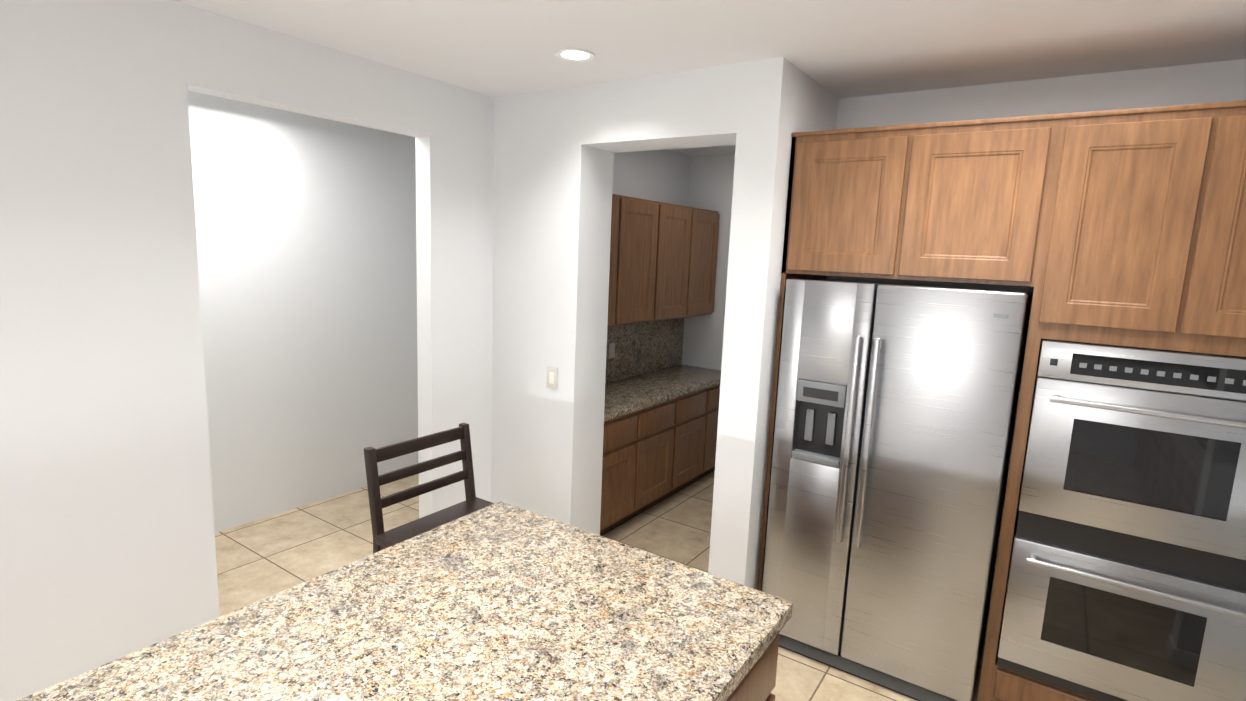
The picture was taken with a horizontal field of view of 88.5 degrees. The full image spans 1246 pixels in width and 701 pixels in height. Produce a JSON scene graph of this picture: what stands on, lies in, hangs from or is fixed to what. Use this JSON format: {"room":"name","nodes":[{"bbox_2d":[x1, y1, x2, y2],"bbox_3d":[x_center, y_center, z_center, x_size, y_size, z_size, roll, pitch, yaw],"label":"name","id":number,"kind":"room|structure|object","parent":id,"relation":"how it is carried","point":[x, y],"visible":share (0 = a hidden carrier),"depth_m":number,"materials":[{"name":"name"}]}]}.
{"room":"kitchen","nodes":[
{"label":"kitchen","id":0,"kind":"room"},
{"bbox_2d":[188,91,417,532],"bbox_3d":[-2.820,-0.152,3.716,0.100,2.770,7.600,8,11,34],"label":"wall","id":1,"kind":"structure","parent":0,"point":[306,243],"depth_m":4.43,"materials":[{"name":"white paint"}]},
{"bbox_2d":[0,0,690,700],"bbox_3d":[-1.591,0.025,2.892,0.120,2.770,7.600,8,11,34],"label":"wall","id":2,"kind":"structure","parent":0,"point":[106,532],"depth_m":2.40,"materials":[{"name":"white paint"}]},
{"bbox_2d":[607,194,622,326],"bbox_3d":[-0.314,-0.599,4.244,0.338,0.890,0.507,8,11,34],"label":"upper cabinet","id":3,"kind":"object","parent":2,"relation":"attached to","point":[616,243],"depth_m":4.33,"materials":[{"name":"brown wood"}]},
{"bbox_2d":[619,196,662,325],"bbox_3d":[-0.027,-0.652,4.660,0.338,0.890,0.508,8,11,34],"label":"upper cabinet","id":4,"kind":"object","parent":2,"relation":"attached to","point":[642,218],"depth_m":4.60,"materials":[{"name":"brown wood"}]},
{"bbox_2d":[605,317,683,384],"bbox_3d":[-0.041,-0.010,5.061,0.026,0.497,2.080,8,11,34],"label":"backsplash","id":5,"kind":"structure","parent":2,"relation":"attached to","point":[645,347],"depth_m":5.35,"materials":[{"name":"beige stone"}]},
{"bbox_2d":[609,343,614,358],"bbox_3d":[-0.086,0.003,4.966,0.006,0.116,0.072,8,11,34],"label":"outlet","id":6,"kind":"object","parent":5,"relation":"attached to","point":[612,350],"visible":1,"depth_m":4.96,"materials":[{"name":"white plastic"}]},
{"bbox_2d":[659,202,694,319],"bbox_3d":[0.259,-0.704,5.076,0.338,0.890,0.507,8,11,34],"label":"upper cabinet","id":7,"kind":"object","parent":2,"relation":"attached to","point":[663,260],"depth_m":5.02,"materials":[{"name":"brown wood"}]},
{"bbox_2d":[691,208,719,315],"bbox_3d":[0.545,-0.757,5.491,0.338,0.890,0.508,8,11,34],"label":"upper cabinet","id":8,"kind":"object","parent":2,"relation":"attached to","point":[704,256],"depth_m":5.42,"materials":[{"name":"brown wood"}]},
{"bbox_2d":[215,471,984,700],"bbox_3d":[-0.506,1.599,2.272,5.930,0.060,7.720,8,11,34],"label":"floor","id":9,"kind":"structure","parent":0,"point":[261,559],"depth_m":4.10,"materials":[{"name":"tile"}]},
{"bbox_2d":[364,423,494,552],"bbox_3d":[-0.784,0.930,2.933,0.478,1.035,0.580,8,11,34],"label":"chair","id":10,"kind":"object","parent":9,"relation":"on","point":[382,539],"visible":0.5,"depth_m":2.92,"materials":[{"name":"brown wood"}]},
{"bbox_2d":[600,409,643,535],"bbox_3d":[-0.286,0.819,4.383,0.568,0.850,0.520,8,11,34],"label":"base cabinet","id":11,"kind":"object","parent":9,"relation":"on","point":[620,491],"depth_m":4.28,"materials":[{"name":"brown wood"}]},
{"bbox_2d":[604,365,720,420],"bbox_3d":[0.176,0.294,4.950,0.578,0.049,2.080,8,11,34],"label":"countertop","id":12,"kind":"structure","parent":11,"relation":"on","point":[631,393],"depth_m":4.92,"materials":[{"name":"beige stone"}]},
{"bbox_2d":[636,397,679,515],"bbox_3d":[0.007,0.765,4.809,0.568,0.850,0.520,8,11,34],"label":"base cabinet","id":13,"kind":"object","parent":9,"relation":"on","point":[661,408],"depth_m":4.68,"materials":[{"name":"brown wood"}]},
{"bbox_2d":[676,385,711,492],"bbox_3d":[0.301,0.711,5.235,0.568,0.850,0.520,8,11,34],"label":"base cabinet","id":14,"kind":"object","parent":9,"relation":"on","point":[692,435],"depth_m":5.11,"materials":[{"name":"brown wood"}]},
{"bbox_2d":[704,381,719,476],"bbox_3d":[0.594,0.656,5.661,0.568,0.850,0.520,8,11,34],"label":"base cabinet","id":15,"kind":"object","parent":9,"relation":"on","point":[713,406],"depth_m":5.41,"materials":[{"name":"brown wood"}]},
{"bbox_2d":[729,637,778,700],"bbox_3d":[-0.812,1.298,1.162,1.190,0.850,2.810,8,11,34],"label":"kitchen island","id":16,"kind":"object","parent":9,"relation":"on","point":[759,685],"depth_m":1.81,"materials":[{"name":"brown wood"}]},
{"bbox_2d":[17,501,792,700],"bbox_3d":[-0.800,0.854,1.085,1.220,0.049,2.860,8,11,34],"label":"island countertop","id":17,"kind":"structure","parent":16,"relation":"on","point":[499,601],"depth_m":1.70,"materials":[{"name":"beige stone"}]},
{"bbox_2d":[762,279,1031,700],"bbox_3d":[1.284,0.592,3.083,0.945,1.822,0.762,8,11,34],"label":"fridge","id":18,"kind":"object","parent":9,"relation":"on","point":[895,415],"visible":0.92,"depth_m":2.77,"materials":[{"name":"grey metal"}]},
{"bbox_2d":[985,596,1097,700],"bbox_3d":[2.064,1.466,2.748,0.794,0.262,0.668,8,11,34],"label":"base cabinet","id":19,"kind":"object","parent":9,"relation":"on","point":[1004,684],"depth_m":2.64,"materials":[{"name":"brown wood"}]},
{"bbox_2d":[998,339,1245,700],"bbox_3d":[2.054,0.660,2.558,0.784,1.374,0.671,8,11,34],"label":"oven","id":20,"kind":"object","parent":19,"relation":"in","point":[1127,578],"visible":1,"depth_m":2.35,"materials":[{"name":"grey metal"}]},
{"bbox_2d":[491,63,740,534],"bbox_3d":[-0.080,-0.027,3.627,1.547,2.770,0.300,8,11,34],"label":"wall","id":21,"kind":"structure","parent":0,"point":[555,150],"depth_m":3.65,"materials":[{"name":"white paint"}]},
{"bbox_2d":[546,366,557,389],"bbox_3d":[-0.410,0.157,3.688,0.082,0.128,0.010,8,11,34],"label":"light switch","id":22,"kind":"object","parent":21,"relation":"attached to","point":[552,378],"visible":1,"depth_m":3.68,"materials":[{"name":"white plastic"}]},
{"bbox_2d":[682,154,734,369],"bbox_3d":[1.163,-0.273,5.535,1.667,2.770,0.100,8,11,34],"label":"wall","id":23,"kind":"structure","parent":0,"point":[711,182],"depth_m":5.66,"materials":[{"name":"white paint"}]},
{"bbox_2d":[173,0,1245,156],"bbox_3d":[-0.393,-1.196,1.838,5.930,0.060,7.720,8,11,34],"label":"ceiling","id":24,"kind":"structure","parent":0,"point":[839,49],"depth_m":2.52,"materials":[{"name":"white paint"}]},
{"bbox_2d":[555,48,594,61],"bbox_3d":[-0.212,-1.308,2.834,0.176,0.006,0.176,8,11,34],"label":"recessed light","id":25,"kind":"object","parent":24,"relation":"in","point":[574,55],"visible":1,"depth_m":2.83,"materials":[{"name":"white"}]},
{"bbox_2d":[708,57,837,589],"bbox_3d":[0.820,0.043,3.406,0.198,2.770,0.940,8,11,34],"label":"wall","id":26,"kind":"structure","parent":0,"point":[781,100],"depth_m":2.99,"materials":[{"name":"white paint"}]},
{"bbox_2d":[826,59,1245,641],"bbox_3d":[1.917,0.125,3.162,1.900,2.770,0.120,8,11,34],"label":"wall","id":27,"kind":"structure","parent":0,"point":[1215,82],"depth_m":2.94,"materials":[{"name":"white paint"}]},
{"bbox_2d":[781,124,912,279],"bbox_3d":[1.154,-0.685,3.101,0.513,0.639,0.668,8,11,34],"label":"upper cabinet","id":28,"kind":"object","parent":27,"relation":"attached to","point":[848,189],"depth_m":2.82,"materials":[{"name":"brown wood"}]},
{"bbox_2d":[897,114,1060,291],"bbox_3d":[1.573,-0.625,2.820,0.503,0.639,0.668,8,11,34],"label":"upper cabinet","id":29,"kind":"object","parent":27,"relation":"attached to","point":[981,190],"depth_m":2.53,"materials":[{"name":"brown wood"}]},
{"bbox_2d":[1029,102,1224,350],"bbox_3d":[1.972,-0.469,2.565,0.413,0.836,0.668,8,11,34],"label":"upper cabinet","id":30,"kind":"object","parent":27,"relation":"attached to","point":[1117,228],"depth_m":2.29,"materials":[{"name":"brown wood"}]},
{"bbox_2d":[1181,100,1245,356],"bbox_3d":[2.310,-0.421,2.338,0.407,0.836,0.668,8,11,34],"label":"upper cabinet","id":31,"kind":"object","parent":27,"relation":"attached to","point":[1217,309],"depth_m":2.15,"materials":[{"name":"brown wood"}]}
]}

